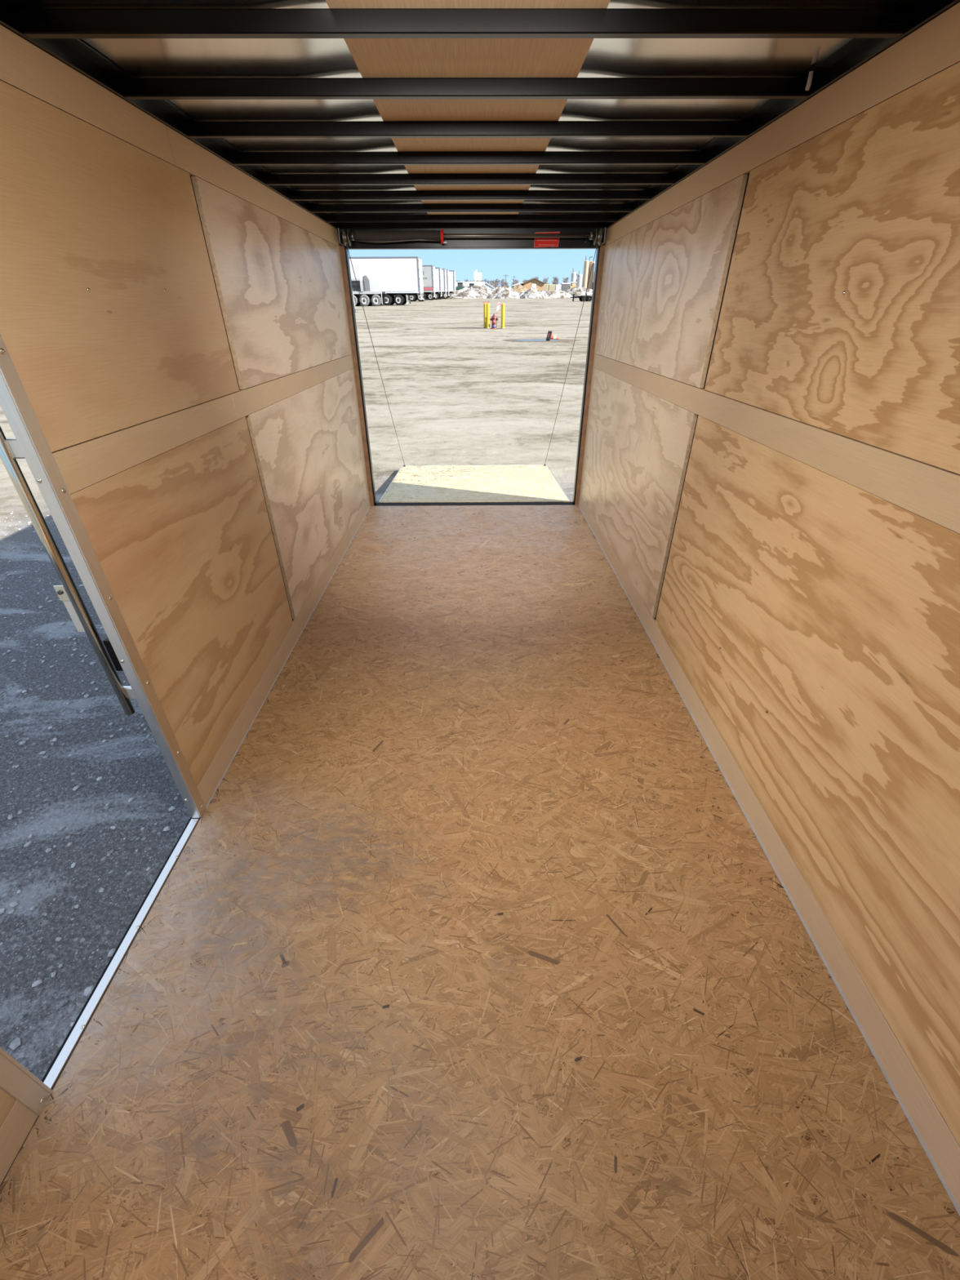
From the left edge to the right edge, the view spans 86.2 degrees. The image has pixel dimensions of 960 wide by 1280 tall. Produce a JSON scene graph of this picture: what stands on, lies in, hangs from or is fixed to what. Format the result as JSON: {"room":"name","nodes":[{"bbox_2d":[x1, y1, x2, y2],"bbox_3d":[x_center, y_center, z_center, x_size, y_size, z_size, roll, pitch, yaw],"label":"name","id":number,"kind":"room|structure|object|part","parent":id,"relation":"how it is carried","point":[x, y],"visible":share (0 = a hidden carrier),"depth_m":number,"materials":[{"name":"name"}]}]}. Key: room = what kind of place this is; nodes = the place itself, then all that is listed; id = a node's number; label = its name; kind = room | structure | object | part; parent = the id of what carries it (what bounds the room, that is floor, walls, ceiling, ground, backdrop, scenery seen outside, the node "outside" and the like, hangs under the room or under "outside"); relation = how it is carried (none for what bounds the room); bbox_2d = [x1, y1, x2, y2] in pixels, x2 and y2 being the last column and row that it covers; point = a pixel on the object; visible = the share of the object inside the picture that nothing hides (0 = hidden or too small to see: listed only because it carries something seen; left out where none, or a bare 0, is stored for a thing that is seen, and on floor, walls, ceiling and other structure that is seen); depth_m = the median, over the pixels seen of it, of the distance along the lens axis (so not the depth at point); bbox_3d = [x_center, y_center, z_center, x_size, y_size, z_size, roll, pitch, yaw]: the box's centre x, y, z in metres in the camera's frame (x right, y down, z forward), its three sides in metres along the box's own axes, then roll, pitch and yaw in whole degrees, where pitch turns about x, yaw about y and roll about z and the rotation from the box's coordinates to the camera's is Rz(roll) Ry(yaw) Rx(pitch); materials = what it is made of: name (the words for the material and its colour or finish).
{"room":"cargo trailer interior","nodes":[
{"label":"cargo trailer interior","id":0,"kind":"room"},
{"bbox_2d":[0,24,368,1126],"bbox_3d":[-1.062,-0.640,1.953,0.034,2.346,6.067,0,34,0],"label":"wall","id":1,"kind":"structure","parent":0,"point":[175,333],"depth_m":1.78,"materials":[{"name":"beige wood"}]},
{"bbox_3d":[-1.039,0.600,0.031,0.018,1.909,1.424,0,32,0],"label":"plywood panel","id":2,"kind":"part","parent":1,"relation":"part of","materials":[{"name":"brown wood"}]},
{"bbox_2d":[0,333,205,1115],"bbox_3d":[-1.051,0.087,1.069,0.041,1.956,0.943,0,34,0],"label":"door frame","id":3,"kind":"structure","parent":1,"relation":"in","point":[16,1080],"depth_m":1.35,"materials":[{"name":"metal"}]},
{"bbox_2d":[0,425,136,715],"bbox_3d":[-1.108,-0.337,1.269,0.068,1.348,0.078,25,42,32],"label":"door","id":4,"kind":"structure","parent":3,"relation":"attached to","point":[11,451],"depth_m":1.38,"materials":[{"name":"metal"}]},
{"bbox_3d":[-1.140,-0.086,1.434,0.028,0.148,0.005,0,32,0],"label":"hasp plate","id":5,"kind":"part","parent":4,"relation":"part of","materials":[{"name":"metal"}]},
{"bbox_2d":[102,637,123,671],"bbox_3d":[-1.086,0.043,1.529,0.025,0.108,0.020,0,32,0],"label":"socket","id":6,"kind":"object","parent":4,"relation":"attached to","point":[107,660],"depth_m":1.52,"materials":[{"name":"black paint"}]},
{"bbox_3d":[-1.055,0.888,1.580,0.026,0.032,0.789,0,32,0],"label":"sill","id":7,"kind":"part","parent":3,"relation":"part of","materials":[{"name":"metal"}]},
{"bbox_3d":[-1.058,-1.074,1.554,0.018,0.716,1.183,0,32,0],"label":"plywood panel","id":8,"kind":"part","parent":1,"relation":"part of","materials":[{"name":"brown wood"}]},
{"bbox_3d":[-1.055,-0.230,2.092,0.018,1.078,1.185,0,32,0],"label":"plywood panel","id":9,"kind":"part","parent":1,"relation":"part of","materials":[{"name":"brown wood"}]},
{"bbox_2d":[0,495,370,1185],"bbox_3d":[-1.049,0.242,2.471,0.017,0.297,5.926,0,34,0],"label":"baseboard","id":10,"kind":"structure","parent":1,"relation":"attached to","point":[20,1120],"depth_m":2.26,"materials":[{"name":"brown wood"}]},
{"bbox_3d":[-1.071,-2.029,3.055,0.018,0.716,2.274,0,32,0],"label":"plywood panel","id":11,"kind":"part","parent":1,"relation":"part of","materials":[{"name":"brown wood"}]},
{"bbox_3d":[-1.069,-1.185,3.592,0.018,1.078,2.274,0,32,0],"label":"plywood panel","id":12,"kind":"part","parent":1,"relation":"part of","materials":[{"name":"beige wood"}]},
{"bbox_2d":[337,222,606,506],"bbox_3d":[-0.056,-2.209,4.491,2.210,2.333,0.167,0,34,0],"label":"door frame","id":13,"kind":"structure","parent":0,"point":[447,227],"depth_m":3.95,"materials":[{"name":"black metal"}]},
{"bbox_3d":[-1.060,-2.195,4.452,0.046,2.090,0.028,0,32,0],"label":"wood post","id":14,"kind":"part","parent":13,"relation":"part of","materials":[{"name":"brown wood"}]},
{"bbox_3d":[-1.094,-2.211,4.496,0.134,2.330,0.064,0,32,0],"label":"steel post","id":15,"kind":"part","parent":13,"relation":"part of","materials":[{"name":"black paint"}]},
{"bbox_2d":[337,226,606,246],"bbox_3d":[-0.058,-3.005,3.830,1.958,0.105,0.174,0,34,0],"label":"spring","id":16,"kind":"object","parent":13,"relation":"attached to","point":[366,236],"visible":1,"depth_m":3.78,"materials":[{"name":"grey metal"}]},
{"bbox_2d":[346,244,404,462],"bbox_3d":[-0.990,-2.623,5.268,0.005,2.166,2.074,0,34,0],"label":"cable","id":17,"kind":"object","parent":16,"relation":"hanging from","point":[346,244],"visible":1,"depth_m":4.68,"materials":[{"name":"metal"}]},
{"bbox_2d":[545,244,597,462],"bbox_3d":[0.865,-2.635,5.278,0.005,2.166,2.074,0,34,0],"label":"cable","id":18,"kind":"object","parent":16,"relation":"hanging from","point":[597,244],"visible":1,"depth_m":4.68,"materials":[{"name":"metal"}]},
{"bbox_3d":[-0.059,-3.078,3.900,2.030,0.146,0.026,0,32,0],"label":"header plate","id":19,"kind":"part","parent":13,"relation":"part of","materials":[{"name":"black paint"}]},
{"bbox_3d":[-0.053,-1.293,5.112,2.150,0.114,0.156,0,32,0],"label":"sill","id":20,"kind":"part","parent":13,"relation":"part of","materials":[{"name":"black metal"}]},
{"bbox_2d":[533,231,559,247],"bbox_3d":[0.508,-3.048,3.906,0.191,0.095,0.006,0,34,0],"label":"warning sticker","id":21,"kind":"object","parent":13,"relation":"attached to","point":[539,242],"visible":0.88,"depth_m":3.91,"materials":[{"name":"red plastic"}]},
{"bbox_2d":[536,240,556,245],"bbox_3d":[0.507,-3.044,3.907,0.150,0.062,0.001,0,32,0],"label":"print","id":22,"kind":"object","parent":21,"relation":"attached to","point":[536,240],"depth_m":3.92},
{"bbox_3d":[0.982,-2.224,4.506,0.134,2.330,0.064,0,32,0],"label":"steel post","id":23,"kind":"part","parent":13,"relation":"part of","materials":[{"name":"black paint"}]},
{"bbox_3d":[0.949,-2.207,4.462,0.046,2.090,0.028,0,32,0],"label":"wood post","id":24,"kind":"part","parent":13,"relation":"part of","materials":[{"name":"brown wood"}]},
{"bbox_2d":[0,505,959,1279],"bbox_3d":[-0.030,0.291,2.513,2.030,0.226,5.927,0,34,0],"label":"floor","id":25,"kind":"structure","parent":0,"point":[473,957],"depth_m":1.38,"materials":[{"name":"brown wood"}]},
{"bbox_2d":[0,817,200,1186],"bbox_3d":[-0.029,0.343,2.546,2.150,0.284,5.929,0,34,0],"label":"threshold","id":26,"kind":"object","parent":25,"relation":"attached to","point":[189,820],"depth_m":1.50,"materials":[{"name":"silver metal"}]},
{"bbox_2d":[0,0,959,230],"bbox_3d":[-0.036,-1.567,1.385,2.170,0.279,6.020,0,34,0],"label":"ceiling","id":27,"kind":"structure","parent":0,"point":[348,111],"depth_m":1.49,"materials":[{"name":"metal"}]},
{"bbox_3d":[-1.051,-1.537,1.383,0.110,0.040,6.000,0,32,0],"label":"rail","id":28,"kind":"part","parent":27,"relation":"part of","materials":[{"name":"black metal"}]},
{"bbox_3d":[0.979,-1.550,1.393,0.110,0.040,6.000,0,32,0],"label":"rail","id":29,"kind":"part","parent":27,"relation":"part of","materials":[{"name":"black metal"}]},
{"bbox_2d":[579,2,959,1146],"bbox_3d":[1.008,-0.654,1.964,0.058,2.346,6.067,0,34,0],"label":"wall","id":30,"kind":"structure","parent":0,"point":[771,459],"depth_m":1.46,"materials":[{"name":"brown wood"}]},
{"bbox_3d":[0.979,-1.195,3.598,0.018,1.078,2.286,0,32,0],"label":"plywood panel","id":31,"kind":"part","parent":30,"relation":"part of","materials":[{"name":"beige wood"}]},
{"bbox_3d":[0.977,-2.039,3.059,0.018,0.716,2.288,0,32,0],"label":"plywood panel","id":32,"kind":"part","parent":30,"relation":"part of","materials":[{"name":"brown wood"}]},
{"bbox_2d":[577,493,959,1216],"bbox_3d":[0.989,0.225,2.479,0.018,0.307,5.926,0,34,0],"label":"baseboard","id":33,"kind":"structure","parent":30,"relation":"attached to","point":[940,1144],"depth_m":1.48,"materials":[{"name":"brown wood"}]},
{"bbox_3d":[1.002,0.380,1.123,0.018,1.078,3.472,0,32,0],"label":"plywood panel","id":34,"kind":"part","parent":30,"relation":"part of","materials":[{"name":"brown wood"}]},
{"bbox_3d":[0.999,-0.463,0.583,0.018,0.716,3.466,0,32,0],"label":"plywood panel","id":35,"kind":"part","parent":30,"relation":"part of","materials":[{"name":"brown wood"}]},
{"label":"outside","id":36,"kind":"structure","parent":0,"visible":0},
{"bbox_2d":[0,295,591,1080],"bbox_3d":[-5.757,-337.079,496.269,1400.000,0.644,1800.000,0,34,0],"label":"ground","id":37,"kind":"structure","parent":36,"point":[458,393],"depth_m":3.20,"materials":[{"name":"grey asphalt"}]},
{"bbox_2d":[0,512,187,1059],"bbox_3d":[-3.267,0.092,3.420,4.224,0.022,5.513,0,34,0],"label":"pebbles","id":38,"kind":"object","parent":37,"relation":"on","point":[15,1042],"visible":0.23,"depth_m":2.39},
{"bbox_2d":[351,275,386,306],"bbox_3d":[-14.235,-35.366,51.975,9.000,2.580,2.490,1,34,1],"label":"truck","id":39,"kind":"object","parent":37,"relation":"on","point":[369,298],"visible":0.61,"depth_m":51.29,"materials":[{"name":"grey metal"}]},
{"bbox_2d":[351,279,360,290],"bbox_3d":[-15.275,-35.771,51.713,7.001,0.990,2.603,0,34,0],"label":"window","id":40,"kind":"structure","parent":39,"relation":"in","point":[354,286],"depth_m":50.78,"materials":[{"name":"grey glass"}]},
{"bbox_3d":[-11.689,-35.305,50.777,0.250,1.340,0.560,1,34,1],"label":"post","id":41,"kind":"part","parent":39,"relation":"part of","materials":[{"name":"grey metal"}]},
{"bbox_3d":[-14.265,-34.605,51.146,9.000,0.220,0.120,1,34,1],"label":"frame rail","id":42,"kind":"part","parent":39,"relation":"part of","materials":[{"name":"grey metal"}]},
{"bbox_2d":[348,256,423,305],"bbox_3d":[-13.382,-37.653,53.958,14.570,4.110,2.610,1,34,2],"label":"trailer","id":43,"kind":"object","parent":37,"relation":"on","point":[400,277],"visible":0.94,"depth_m":52.48,"materials":[{"name":"white paint"}]},
{"bbox_3d":[-13.417,-39.305,52.831,14.510,0.110,2.600,1,34,2],"label":"rail","id":44,"kind":"part","parent":43,"relation":"part of","materials":[{"name":"white metal"}]},
{"bbox_3d":[-13.405,-36.906,54.470,14.500,0.140,2.590,1,34,2],"label":"rail","id":45,"kind":"part","parent":43,"relation":"part of","materials":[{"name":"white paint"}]},
{"bbox_3d":[-6.262,-37.165,52.380,0.120,2.950,0.090,1,34,2],"label":"corner post","id":46,"kind":"part","parent":43,"relation":"part of","materials":[{"name":"white metal"}]},
{"bbox_2d":[408,265,435,301],"bbox_3d":[-13.605,-50.009,72.038,14.570,4.110,2.610,1,34,2],"label":"trailer","id":47,"kind":"object","parent":37,"relation":"on","point":[428,271],"visible":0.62,"depth_m":70.89,"materials":[{"name":"grey paint"}]},
{"bbox_3d":[-6.484,-49.521,70.460,0.120,2.950,0.090,1,34,2],"label":"corner post","id":48,"kind":"part","parent":47,"relation":"part of","materials":[{"name":"white metal"}]},
{"bbox_2d":[426,267,442,300],"bbox_3d":[-13.207,-55.147,79.553,14.570,4.110,2.610,1,34,2],"label":"trailer","id":49,"kind":"object","parent":37,"relation":"on","point":[438,280],"visible":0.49,"depth_m":78.55,"materials":[{"name":"white paint"}]},
{"bbox_2d":[426,268,447,299],"bbox_3d":[-12.789,-58.140,83.931,14.570,4.110,2.610,1,34,2],"label":"trailer","id":50,"kind":"object","parent":37,"relation":"on","point":[443,270],"visible":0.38,"depth_m":82.97,"materials":[{"name":"white paint"}]},
{"bbox_2d":[438,269,449,299],"bbox_3d":[-12.517,-60.164,86.911,14.570,4.110,2.610,1,34,2],"label":"trailer","id":51,"kind":"object","parent":37,"relation":"on","point":[447,270],"visible":0.18,"depth_m":86.44,"materials":[{"name":"white paint"}]},
{"bbox_2d":[443,270,455,298],"bbox_3d":[-11.679,-63.164,91.288,14.570,4.110,2.610,1,34,2],"label":"trailer","id":52,"kind":"object","parent":37,"relation":"on","point":[451,273],"visible":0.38,"depth_m":90.03,"materials":[{"name":"white paint"}]},
{"bbox_2d":[442,295,473,298],"bbox_3d":[-4.311,-62.477,93.555,6.586,0.476,3.556,0,34,0],"label":"snow pile","id":53,"kind":"object","parent":37,"relation":"on","point":[450,297],"visible":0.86,"depth_m":92.67,"materials":[{"name":"white snow"}]},
{"bbox_2d":[455,282,463,289],"bbox_3d":[-4.436,-78.898,115.548,3.000,2.680,2.200,0,34,0],"label":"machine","id":54,"kind":"object","parent":37,"relation":"on","point":[460,285],"visible":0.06,"depth_m":114.62,"materials":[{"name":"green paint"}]},
{"bbox_2d":[448,284,488,298],"bbox_3d":[-1.859,-66.120,97.381,12.267,2.169,9.896,0,34,0],"label":"snow pile","id":55,"kind":"object","parent":37,"relation":"on","point":[477,291],"visible":0.71,"depth_m":95.10,"materials":[{"name":"white snow"}]},
{"bbox_2d":[442,281,494,293],"bbox_3d":[-4.659,-109.387,159.572,18.200,3.350,11.500,0,34,0],"label":"shed","id":56,"kind":"object","parent":37,"relation":"on","point":[465,283],"visible":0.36,"depth_m":157.09,"materials":[{"name":"white metal"}]},
{"bbox_2d":[378,462,570,502],"bbox_3d":[-0.061,-1.825,5.981,1.922,0.224,1.906,0,34,0],"label":"door","id":57,"kind":"structure","parent":37,"relation":"on","point":[520,482],"depth_m":5.80,"materials":[{"name":"beige wood"}]},
{"bbox_3d":[-0.054,-1.373,5.146,1.870,0.018,0.018,0,29,0],"label":"hinge rod","id":58,"kind":"part","parent":57,"relation":"part of","materials":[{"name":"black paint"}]},
{"bbox_2d":[474,269,481,281],"bbox_3d":[-2.098,-345.845,493.311,7.400,17.200,5.050,0,34,0],"label":"silo","id":59,"kind":"object","parent":37,"relation":"on","point":[477,276],"visible":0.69,"depth_m":489.65,"materials":[{"name":"white concrete"}]},
{"bbox_2d":[483,302,486,328],"bbox_3d":[0.290,-17.221,27.291,0.280,1.175,0.280,0,34,0],"label":"bollard","id":60,"kind":"object","parent":37,"relation":"on","point":[485,304],"visible":0.68,"depth_m":27.20,"materials":[{"name":"yellow metal"}]},
{"bbox_2d":[485,302,489,328],"bbox_3d":[0.418,-17.018,26.983,0.280,1.175,0.280,0,34,0],"label":"bollard","id":61,"kind":"object","parent":37,"relation":"on","point":[487,304],"visible":0.93,"depth_m":26.91,"materials":[{"name":"yellow metal"}]},
{"bbox_2d":[489,314,497,328],"bbox_3d":[0.727,-16.836,27.118,0.386,0.675,0.385,24,41,31],"label":"fire hydrant","id":62,"kind":"object","parent":37,"relation":"on","point":[494,319],"visible":1,"depth_m":27.04,"materials":[{"name":"red metal"}]},
{"bbox_2d":[496,302,500,326],"bbox_3d":[0.961,-17.200,27.187,0.210,1.152,0.034,0,34,0],"label":"marker sign","id":63,"kind":"object","parent":37,"relation":"on","point":[498,306],"visible":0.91,"depth_m":27.01,"materials":[{"name":"white paint"}]},
{"bbox_2d":[484,285,519,298],"bbox_3d":[3.979,-65.711,96.952,9.632,1.965,8.647,0,34,0],"label":"snow pile","id":64,"kind":"object","parent":37,"relation":"on","point":[493,293],"visible":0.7,"depth_m":95.22,"materials":[{"name":"white snow"}]},
{"bbox_2d":[500,302,505,328],"bbox_3d":[1.208,-17.003,26.964,0.280,1.175,0.280,0,34,0],"label":"bollard","id":65,"kind":"object","parent":37,"relation":"on","point":[503,307],"visible":0.91,"depth_m":26.89,"materials":[{"name":"yellow metal"}]},
{"bbox_2d":[494,288,519,298],"bbox_3d":[5.434,-63.729,94.497,5.686,1.442,6.790,0,34,0],"label":"snow pile","id":66,"kind":"object","parent":37,"relation":"on","point":[507,294],"visible":0.94,"depth_m":93.08,"materials":[{"name":"white snow"}]},
{"bbox_2d":[511,284,528,293],"bbox_3d":[8.160,-74.237,109.105,7.561,2.329,8.440,0,34,0],"label":"heap","id":67,"kind":"object","parent":37,"relation":"on","point":[519,288],"visible":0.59,"depth_m":107.16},
{"bbox_2d":[511,278,545,290],"bbox_3d":[14.225,-105.448,153.178,9.150,3.970,12.800,0,34,0],"label":"house","id":68,"kind":"structure","parent":37,"relation":"on","point":[533,282],"depth_m":148.12,"materials":[{"name":"beige"}]},
{"bbox_2d":[519,287,547,298],"bbox_3d":[9.658,-63.796,94.316,6.770,1.746,8.522,0,34,0],"label":"snow pile","id":69,"kind":"object","parent":37,"relation":"on","point":[532,293],"visible":0.94,"depth_m":92.31,"materials":[{"name":"white snow"}]},
{"bbox_2d":[502,338,580,342],"bbox_3d":[2.610,-12.742,21.834,3.738,0.059,1.882,0,34,0],"label":"puddle","id":70,"kind":"object","parent":37,"relation":"on","point":[519,340],"visible":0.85,"depth_m":21.52,"materials":[{"name":"grey liquid"}]},
{"bbox_2d":[546,330,559,340],"bbox_3d":[3.096,-12.811,21.590,0.529,0.331,0.336,-11,36,-15],"label":"traffic cone","id":71,"kind":"object","parent":70,"relation":"on","point":[550,335],"visible":1,"depth_m":21.54,"materials":[{"name":"orange plastic"}]},
{"bbox_2d":[543,284,548,290],"bbox_3d":[21.082,-113.541,166.099,1.800,2.720,2.240,0,34,0],"label":"container","id":72,"kind":"object","parent":37,"relation":"on","point":[545,286],"visible":0.42,"depth_m":164.87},
{"bbox_2d":[548,284,555,291],"bbox_3d":[23.132,-113.526,166.129,2.000,2.650,2.240,0,34,0],"label":"container","id":73,"kind":"object","parent":37,"relation":"on","point":[551,286],"visible":0.59,"depth_m":165.00,"materials":[{"name":"beige metal"}]},
{"bbox_2d":[542,289,573,298],"bbox_3d":[13.649,-64.883,96.216,9.241,1.390,9.022,0,34,0],"label":"snow pile","id":74,"kind":"object","parent":37,"relation":"on","point":[557,294],"visible":0.73,"depth_m":94.01,"materials":[{"name":"white snow"}]},
{"bbox_2d":[555,284,561,289],"bbox_3d":[25.232,-113.519,166.154,1.800,2.600,2.240,0,34,0],"label":"container","id":75,"kind":"object","parent":37,"relation":"on","point":[557,286],"visible":0.59,"depth_m":164.96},
{"bbox_2d":[560,282,570,291],"bbox_3d":[27.624,-114.211,166.758,2.700,3.050,4.200,0,34,0],"label":"container","id":76,"kind":"object","parent":37,"relation":"on","point":[565,286],"visible":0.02,"depth_m":164.87,"materials":[{"name":"metal"}]},
{"bbox_2d":[570,267,576,285],"bbox_3d":[35.818,-137.796,196.806,1.980,8.050,1.966,0,34,0],"label":"silo","id":77,"kind":"object","parent":37,"relation":"on","point":[574,273],"visible":0.62,"depth_m":195.51,"materials":[{"name":"white metal"}]},
{"bbox_2d":[569,281,577,288],"bbox_3d":[30.224,-114.288,166.639,2.600,3.300,2.250,0,34,0],"label":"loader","id":78,"kind":"object","parent":37,"relation":"on","point":[573,283],"visible":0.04,"depth_m":165.64,"materials":[{"name":"metal"}]},
{"bbox_2d":[564,285,592,296],"bbox_3d":[18.955,-66.148,97.555,11.385,1.922,10.133,0,34,0],"label":"snow pile","id":79,"kind":"object","parent":37,"relation":"on","point":[578,291],"visible":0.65,"depth_m":97.26,"materials":[{"name":"white snow"}]},
{"bbox_2d":[576,270,582,288],"bbox_3d":[37.539,-137.461,197.051,3.340,7.212,1.966,0,34,0],"label":"silo","id":80,"kind":"object","parent":37,"relation":"on","point":[580,277],"visible":0.8,"depth_m":196.13,"materials":[{"name":"white metal"}]},
{"bbox_2d":[570,293,591,301],"bbox_3d":[16.817,-46.661,69.652,9.047,1.160,2.520,1,34,1],"label":"trailer","id":81,"kind":"object","parent":37,"relation":"on","point":[588,298],"visible":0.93,"depth_m":68.95,"materials":[{"name":"black paint"}]},
{"bbox_2d":[582,255,589,288],"bbox_3d":[40.313,-139.373,195.771,1.980,11.800,1.966,0,34,0],"label":"silo","id":82,"kind":"object","parent":37,"relation":"on","point":[586,265],"visible":0.84,"depth_m":194.94,"materials":[{"name":"beige metal"}]},
{"bbox_2d":[586,256,594,288],"bbox_3d":[42.375,-139.888,196.650,2.240,11.648,2.164,0,34,0],"label":"silo","id":83,"kind":"object","parent":37,"relation":"on","point":[589,286],"visible":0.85,"depth_m":195.84,"materials":[{"name":"beige metal"}]}
]}

